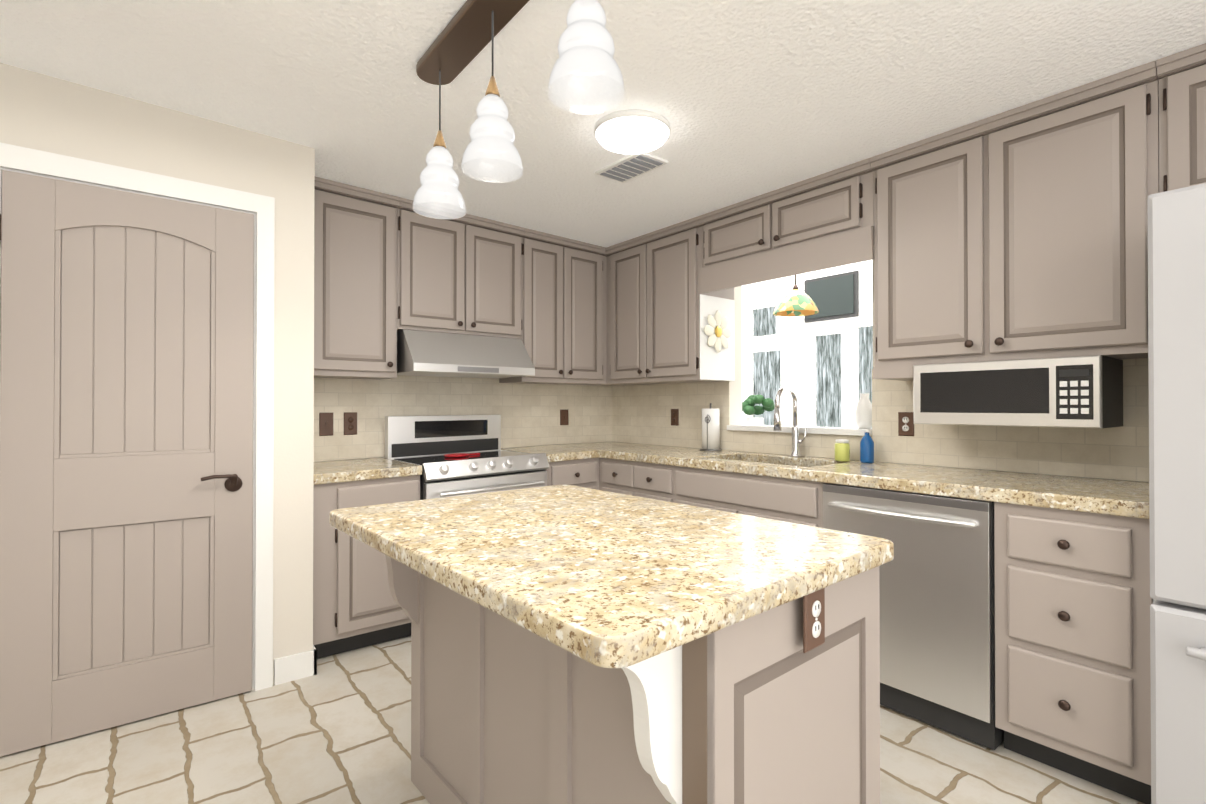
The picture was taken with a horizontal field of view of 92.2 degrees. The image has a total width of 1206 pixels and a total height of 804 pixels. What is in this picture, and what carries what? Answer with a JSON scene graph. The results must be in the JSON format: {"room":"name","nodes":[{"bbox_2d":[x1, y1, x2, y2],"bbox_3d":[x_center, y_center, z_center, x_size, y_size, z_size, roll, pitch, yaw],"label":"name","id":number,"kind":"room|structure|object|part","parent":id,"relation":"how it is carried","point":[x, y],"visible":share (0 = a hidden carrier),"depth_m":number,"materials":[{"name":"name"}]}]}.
{"room":"kitchen","nodes":[
{"label":"kitchen","id":0,"kind":"room"},
{"bbox_2d":[0,63,319,684],"bbox_3d":[-2.226,0.009,1.973,2.250,2.434,0.110,0,-1,-38],"label":"wall","id":1,"kind":"structure","parent":0,"point":[38,111],"depth_m":2.53,"materials":[{"name":"beige paint"}]},
{"bbox_2d":[0,170,253,756],"bbox_3d":[-1.779,0.209,2.216,0.766,2.020,0.090,0,-1,-38],"label":"pantry door","id":2,"kind":"structure","parent":1,"relation":"in","point":[126,451],"depth_m":2.20,"materials":[{"name":"beige paint"}]},
{"bbox_2d":[0,142,274,690],"bbox_3d":[-1.822,0.167,2.282,0.908,2.122,0.128,0,-1,-38],"label":"door frame","id":3,"kind":"structure","parent":1,"relation":"attached to","point":[29,161],"depth_m":2.48,"materials":[{"name":"white wood"}]},
{"bbox_2d":[274,645,316,684],"bbox_3d":[-2.216,1.171,1.939,2.294,0.110,0.084,0,-1,-38],"label":"baseboard","id":4,"kind":"structure","parent":1,"relation":"attached to","point":[289,668],"depth_m":2.57,"materials":[{"name":"white wood"}]},
{"bbox_2d":[320,442,593,461],"bbox_3d":[-1.755,-0.035,3.237,4.560,2.540,0.120,0,-1,-38],"label":"wall","id":5,"kind":"structure","parent":0,"point":[591,442],"depth_m":3.48,"materials":[{"name":"beige tile"}]},
{"bbox_2d":[314,176,399,379],"bbox_3d":[-1.427,-0.642,3.187,0.503,1.012,0.351,0,-1,-38],"label":"upper cabinet","id":6,"kind":"object","parent":5,"relation":"attached to","point":[355,282],"visible":0.75,"depth_m":3.09,"materials":[{"name":"beige paint"}]},
{"bbox_2d":[397,197,524,338],"bbox_3d":[-0.916,-0.771,3.594,0.798,0.726,0.351,0,-1,-38],"label":"upper cabinet","id":7,"kind":"object","parent":5,"relation":"attached to","point":[461,275],"visible":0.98,"depth_m":3.46,"materials":[{"name":"beige paint"}]},
{"bbox_2d":[397,329,534,378],"bbox_3d":[-0.869,-0.283,3.538,0.760,0.240,0.492,0,-1,-38],"label":"range hood","id":8,"kind":"object","parent":7,"relation":"attached to","point":[427,353],"visible":0.83,"depth_m":3.36,"materials":[{"name":"silver metal"}]},
{"bbox_2d":[314,375,609,461],"bbox_3d":[-0.844,-0.069,3.877,2.280,0.824,0.008,0,-1,-38],"label":"tile backsplash","id":9,"kind":"structure","parent":5,"relation":"attached to","point":[530,414],"depth_m":3.79,"materials":[{"name":"beige tile"}]},
{"bbox_2d":[319,412,332,435],"bbox_3d":[-1.566,0.126,3.287,0.074,0.132,0.016,0,-1,-38],"label":"electrical outlet","id":10,"kind":"object","parent":9,"relation":"attached to","point":[325,424],"visible":1,"depth_m":3.29,"materials":[{"name":"brown plastic"}]},
{"bbox_2d":[344,412,356,434],"bbox_3d":[-1.466,0.125,3.371,0.074,0.130,0.009,0,-1,-38],"label":"electrical outlet","id":11,"kind":"object","parent":9,"relation":"attached to","point":[350,423],"visible":1,"depth_m":3.37,"materials":[{"name":"brown plastic"}]},
{"bbox_2d":[560,410,567,424],"bbox_3d":[-0.284,0.114,4.306,0.074,0.116,0.016,0,-1,-38],"label":"electrical outlet","id":12,"kind":"object","parent":9,"relation":"attached to","point":[563,417],"visible":1,"depth_m":4.30,"materials":[{"name":"brown plastic"}]},
{"bbox_2d":[499,228,626,385],"bbox_3d":[-0.206,-0.621,4.157,1.011,0.983,0.351,0,-1,-38],"label":"upper cabinet","id":13,"kind":"object","parent":5,"relation":"attached to","point":[564,310],"visible":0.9,"depth_m":3.93,"materials":[{"name":"beige paint"}]},
{"bbox_2d":[0,636,1143,803],"bbox_3d":[0.302,1.257,2.167,6.920,0.060,7.500,0,-1,-38],"label":"floor","id":14,"kind":"structure","parent":0,"point":[336,729],"depth_m":2.00,"materials":[{"name":"beige tile"}]},
{"bbox_2d":[313,475,419,658],"bbox_3d":[-1.327,0.805,3.070,0.520,0.853,0.660,0,-1,-38],"label":"base cabinet","id":15,"kind":"object","parent":14,"relation":"on","point":[356,605],"visible":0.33,"depth_m":2.80,"materials":[{"name":"beige paint"}]},
{"bbox_2d":[313,457,421,484],"bbox_3d":[-1.334,0.358,3.084,0.524,0.057,0.634,0,-1,-38],"label":"countertop","id":16,"kind":"structure","parent":15,"relation":"on","point":[325,472],"depth_m":2.92,"materials":[{"name":"stone"}]},
{"bbox_2d":[385,415,549,499],"bbox_3d":[-0.803,0.653,3.449,0.750,1.141,0.700,0,-1,-38],"label":"range","id":17,"kind":"object","parent":14,"relation":"on","point":[427,443],"visible":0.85,"depth_m":3.45,"materials":[{"name":"silver metal"}]},
{"bbox_2d":[444,453,479,456],"bbox_3d":[-0.855,0.323,3.528,0.225,0.015,0.150,0,-1,-38],"label":"spoon rest","id":18,"kind":"object","parent":17,"relation":"on","point":[457,455],"visible":1,"depth_m":3.53,"materials":[{"name":"red plastic"}]},
{"bbox_2d":[545,457,598,489],"bbox_3d":[-0.360,0.797,3.840,0.412,0.879,0.660,0,-1,-38],"label":"base cabinet","id":19,"kind":"object","parent":14,"relation":"on","point":[582,473],"visible":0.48,"depth_m":3.61,"materials":[{"name":"beige paint"}]},
{"bbox_2d":[501,444,596,461],"bbox_3d":[-0.390,0.338,3.835,0.362,0.056,0.634,0,-1,-38],"label":"countertop","id":20,"kind":"structure","parent":19,"relation":"on","point":[554,453],"depth_m":3.70,"materials":[{"name":"stone"}]},
{"bbox_2d":[599,457,630,494],"bbox_3d":[0.331,0.797,3.778,0.629,0.880,0.300,0,-1,-38],"label":"base cabinet","id":21,"kind":"object","parent":14,"relation":"on","point":[614,474],"depth_m":3.60,"materials":[{"name":"beige paint"}]},
{"bbox_2d":[561,442,1148,518],"bbox_3d":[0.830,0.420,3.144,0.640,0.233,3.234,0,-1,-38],"label":"countertop","id":22,"kind":"structure","parent":21,"relation":"on","point":[1125,498],"depth_m":2.33,"materials":[{"name":"stone"}]},
{"bbox_2d":[700,403,721,450],"bbox_3d":[0.685,0.157,3.693,0.140,0.299,0.140,0,-1,-38],"label":"paper towel holder","id":23,"kind":"object","parent":22,"relation":"on","point":[710,429],"visible":1,"depth_m":3.64,"materials":[{"name":"white paper"}]},
{"bbox_2d":[773,386,807,456],"bbox_3d":[1.023,0.106,3.174,0.222,0.394,0.099,0,-1,-38],"label":"faucet","id":24,"kind":"object","parent":22,"relation":"on","point":[795,450],"visible":1,"depth_m":3.21,"materials":[{"name":"silver metal"}]},
{"bbox_2d":[835,439,849,461],"bbox_3d":[1.226,0.247,2.973,0.072,0.109,0.071,0,-1,-38],"label":"jar","id":25,"kind":"object","parent":22,"relation":"on","point":[842,449],"visible":0.98,"depth_m":2.94,"materials":[{"name":"yellow"}]},
{"bbox_2d":[860,429,873,462],"bbox_3d":[1.316,0.218,2.892,0.064,0.166,0.063,0,-1,-38],"label":"soap bottle","id":26,"kind":"object","parent":22,"relation":"on","point":[866,448],"visible":1,"depth_m":2.87,"materials":[{"name":"blue plastic"}]},
{"bbox_2d":[387,565,879,803],"bbox_3d":[-0.048,0.796,1.563,0.863,0.855,1.259,0,-1,-38],"label":"kitchen island","id":27,"kind":"object","parent":14,"relation":"on","point":[785,709],"depth_m":1.22,"materials":[{"name":"beige paint"}]},
{"bbox_2d":[329,485,893,688],"bbox_3d":[-0.071,0.345,1.547,0.944,0.044,1.324,0,-1,-38],"label":"island countertop","id":28,"kind":"structure","parent":27,"relation":"on","point":[593,586],"depth_m":1.22,"materials":[{"name":"beige stone"}]},
{"bbox_2d":[631,461,754,502],"bbox_3d":[0.540,0.795,3.516,0.629,0.880,0.370,0,-1,-38],"label":"base cabinet","id":29,"kind":"object","parent":14,"relation":"on","point":[668,483],"depth_m":3.16,"materials":[{"name":"beige paint"}]},
{"bbox_2d":[679,489,822,527],"bbox_3d":[0.882,0.893,3.084,0.629,0.679,0.770,0,-1,-38],"label":"base cabinet","id":30,"kind":"object","parent":14,"relation":"on","point":[788,500],"depth_m":2.72,"materials":[{"name":"beige paint"}]},
{"bbox_2d":[823,483,1003,749],"bbox_3d":[1.363,0.784,2.428,0.674,0.866,0.634,0,-1,-38],"label":"dishwasher","id":31,"kind":"object","parent":14,"relation":"on","point":[937,615],"visible":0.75,"depth_m":2.15,"materials":[{"name":"silver metal"}]},
{"bbox_2d":[994,502,1152,803],"bbox_3d":[1.702,0.785,2.029,0.660,0.879,0.400,0,-1,-38],"label":"base cabinet","id":32,"kind":"object","parent":14,"relation":"on","point":[1073,600],"visible":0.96,"depth_m":1.83,"materials":[{"name":"beige paint"}]},
{"bbox_2d":[1147,183,1205,803],"bbox_3d":[2.046,0.316,1.456,0.783,1.788,0.905,0,-1,-38],"label":"refrigerator","id":33,"kind":"object","parent":14,"relation":"on","point":[1177,343],"visible":1,"depth_m":1.55,"materials":[{"name":"grey metal"}]},
{"bbox_2d":[0,0,1205,246],"bbox_3d":[0.017,-1.198,1.000,4.600,0.154,5.600,0,-1,-38],"label":"ceiling","id":34,"kind":"structure","parent":0,"point":[748,98],"depth_m":2.00,"materials":[{"name":"white paint"}]},
{"bbox_2d":[413,0,624,218],"bbox_3d":[-0.290,-0.872,1.593,0.170,0.489,0.985,0,-1,-38],"label":"pendant light","id":35,"kind":"object","parent":34,"relation":"hanging from","point":[586,76],"visible":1,"depth_m":1.59,"materials":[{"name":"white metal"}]},
{"bbox_2d":[595,153,667,182],"bbox_3d":[0.130,-1.104,2.737,0.180,0.020,0.320,0,-1,-38],"label":"ceiling vent","id":36,"kind":"object","parent":34,"relation":"in","point":[626,168],"visible":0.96,"depth_m":2.71,"materials":[{"name":"white metal"}]},
{"bbox_2d":[594,109,670,154],"bbox_3d":[0.119,-1.073,2.357,0.310,0.075,0.310,0,-1,-38],"label":"flush ceiling light","id":37,"kind":"object","parent":34,"relation":"attached to","point":[632,131],"visible":1,"depth_m":2.28,"materials":[{"name":"white glass"}]},
{"bbox_2d":[742,260,872,427],"bbox_3d":[2.963,-0.058,4.293,0.120,2.600,7.500,0,-1,-38],"label":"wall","id":38,"kind":"structure","parent":0,"point":[795,339],"depth_m":5.53,"materials":[{"name":"white paint"}]},
{"bbox_2d":[748,300,781,341],"bbox_3d":[1.632,-0.807,5.848,0.029,0.380,0.384,0,-1,-38],"label":"window","id":39,"kind":"structure","parent":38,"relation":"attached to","point":[764,323],"depth_m":5.86,"materials":[{"name":"white glass"}]},
{"bbox_2d":[748,345,786,425],"bbox_3d":[1.648,0.072,5.823,0.029,1.260,0.434,0,-1,-38],"label":"window","id":40,"kind":"structure","parent":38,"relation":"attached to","point":[767,371],"depth_m":5.81,"materials":[{"name":"white"}]},
{"bbox_2d":[810,327,847,426],"bbox_3d":[2.065,0.192,5.298,0.029,1.713,0.355,0,-1,-38],"label":"window","id":41,"kind":"structure","parent":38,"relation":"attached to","point":[829,373],"depth_m":5.30,"materials":[{"name":"white glass"}]},
{"bbox_2d":[804,270,858,322],"bbox_3d":[2.073,-0.951,5.290,0.036,0.400,0.520,0,-1,-38],"label":"framed picture","id":42,"kind":"object","parent":38,"relation":"attached to","point":[833,297],"visible":0.82,"depth_m":5.24,"materials":[{"name":"grey glass"}]},
{"bbox_2d":[852,320,872,427],"bbox_3d":[2.385,-0.004,4.896,0.029,1.400,0.565,0,-1,-38],"label":"window","id":43,"kind":"structure","parent":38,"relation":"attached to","point":[862,346],"depth_m":5.06,"materials":[{"name":"white"}]},
{"bbox_2d":[612,259,1142,481],"bbox_3d":[1.864,-0.071,2.461,0.120,2.600,5.840,0,-1,-38],"label":"wall","id":44,"kind":"structure","parent":0,"point":[735,386],"depth_m":3.74,"materials":[{"name":"beige paint"}]},
{"bbox_2d":[604,217,734,384],"bbox_3d":[0.407,-0.615,3.901,0.351,0.968,0.914,0,-1,-38],"label":"upper cabinet","id":45,"kind":"object","parent":44,"relation":"attached to","point":[660,307],"visible":0.96,"depth_m":3.70,"materials":[{"name":"beige paint"}]},
{"bbox_2d":[704,311,731,352],"bbox_3d":[0.702,-0.428,3.531,0.260,0.260,0.019,0,-1,-38],"label":"hanging ornament","id":46,"kind":"object","parent":45,"relation":"attached to","point":[715,327],"visible":1,"depth_m":3.52,"materials":[{"name":"white"}]},
{"bbox_2d":[698,158,873,267],"bbox_3d":[1.014,-0.953,3.141,0.351,0.303,1.038,0,-1,-38],"label":"upper cabinet","id":47,"kind":"object","parent":44,"relation":"attached to","point":[834,202],"visible":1,"depth_m":2.96,"materials":[{"name":"beige paint"}]},
{"bbox_2d":[699,226,873,293],"bbox_3d":[0.908,-0.724,3.055,0.033,0.149,1.038,0,-1,-38],"label":"window valance","id":48,"kind":"object","parent":47,"relation":"attached to","point":[849,247],"visible":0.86,"depth_m":2.96,"materials":[{"name":"beige paint"}]},
{"bbox_2d":[727,424,871,435],"bbox_3d":[1.145,0.159,3.369,0.195,0.032,0.918,0,-1,-38],"label":"trim","id":49,"kind":"structure","parent":44,"relation":"attached to","point":[820,430],"depth_m":3.24,"materials":[{"name":"white"}]},
{"bbox_2d":[742,395,774,424],"bbox_3d":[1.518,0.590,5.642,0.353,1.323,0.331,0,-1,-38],"label":"potted plant","id":50,"kind":"object","parent":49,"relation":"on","point":[748,404],"visible":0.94,"depth_m":5.59,"materials":[{"name":"green plant"}]},
{"bbox_2d":[855,393,871,428],"bbox_3d":[1.377,0.047,3.057,0.090,0.186,0.089,0,-1,-38],"label":"vase","id":51,"kind":"object","parent":49,"relation":"on","point":[863,415],"visible":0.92,"depth_m":3.03,"materials":[{"name":"white ceramic"}]},
{"bbox_2d":[610,358,1148,481],"bbox_3d":[1.080,-0.091,3.344,0.008,0.789,3.239,0,-1,-38],"label":"tile backsplash","id":52,"kind":"structure","parent":44,"relation":"attached to","point":[641,414],"depth_m":2.77,"materials":[{"name":"beige tile"}]},
{"bbox_2d":[671,409,678,425],"bbox_3d":[0.500,0.106,4.057,0.009,0.116,0.074,0,-1,-38],"label":"electrical outlet","id":53,"kind":"object","parent":52,"relation":"attached to","point":[675,417],"visible":1,"depth_m":4.05,"materials":[{"name":"brown plastic"}]},
{"bbox_2d":[898,412,913,435],"bbox_3d":[1.477,0.108,2.829,0.009,0.116,0.074,0,-1,-38],"label":"electrical outlet","id":54,"kind":"object","parent":52,"relation":"attached to","point":[905,423],"visible":1,"depth_m":2.83,"materials":[{"name":"brown plastic"}]},
{"bbox_2d":[870,61,1158,380],"bbox_3d":[1.633,-0.608,2.360,0.351,1.003,0.948,0,-1,-38],"label":"upper cabinet","id":55,"kind":"object","parent":44,"relation":"attached to","point":[1019,233],"depth_m":2.19,"materials":[{"name":"beige paint"}]},
{"bbox_3d":[1.403,-0.131,2.663,0.311,0.054,0.179,0,-1,-38],"label":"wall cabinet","id":56,"kind":"part","parent":55,"relation":"part of","materials":[{"name":"beige wood"}]},
{"bbox_2d":[913,355,1122,427],"bbox_3d":[1.650,-0.033,2.341,0.342,0.252,0.620,0,-1,-38],"label":"microwave","id":57,"kind":"object","parent":55,"relation":"attached to","point":[1076,392],"visible":1,"depth_m":2.17,"materials":[{"name":"silver metal"}]},
{"bbox_2d":[1156,43,1205,192],"bbox_3d":[2.224,-0.866,1.619,0.351,0.498,0.946,0,-1,-38],"label":"upper cabinet","id":58,"kind":"object","parent":44,"relation":"attached to","point":[1181,75],"visible":0.75,"depth_m":1.85,"materials":[{"name":"beige paint"}]},
{"bbox_3d":[2.228,-1.392,3.717,1.999,0.060,7.500,0,-1,-38],"label":"ceiling","id":59,"kind":"structure","parent":0,"visible":0},
{"bbox_2d":[773,275,818,316],"bbox_3d":[1.556,-1.036,4.688,0.350,0.640,0.350,0,-1,-38],"label":"pendant light","id":60,"kind":"object","parent":59,"relation":"hanging from","point":[795,302],"visible":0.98,"depth_m":4.60,"materials":[{"name":"multicoloured glass"}]}
]}

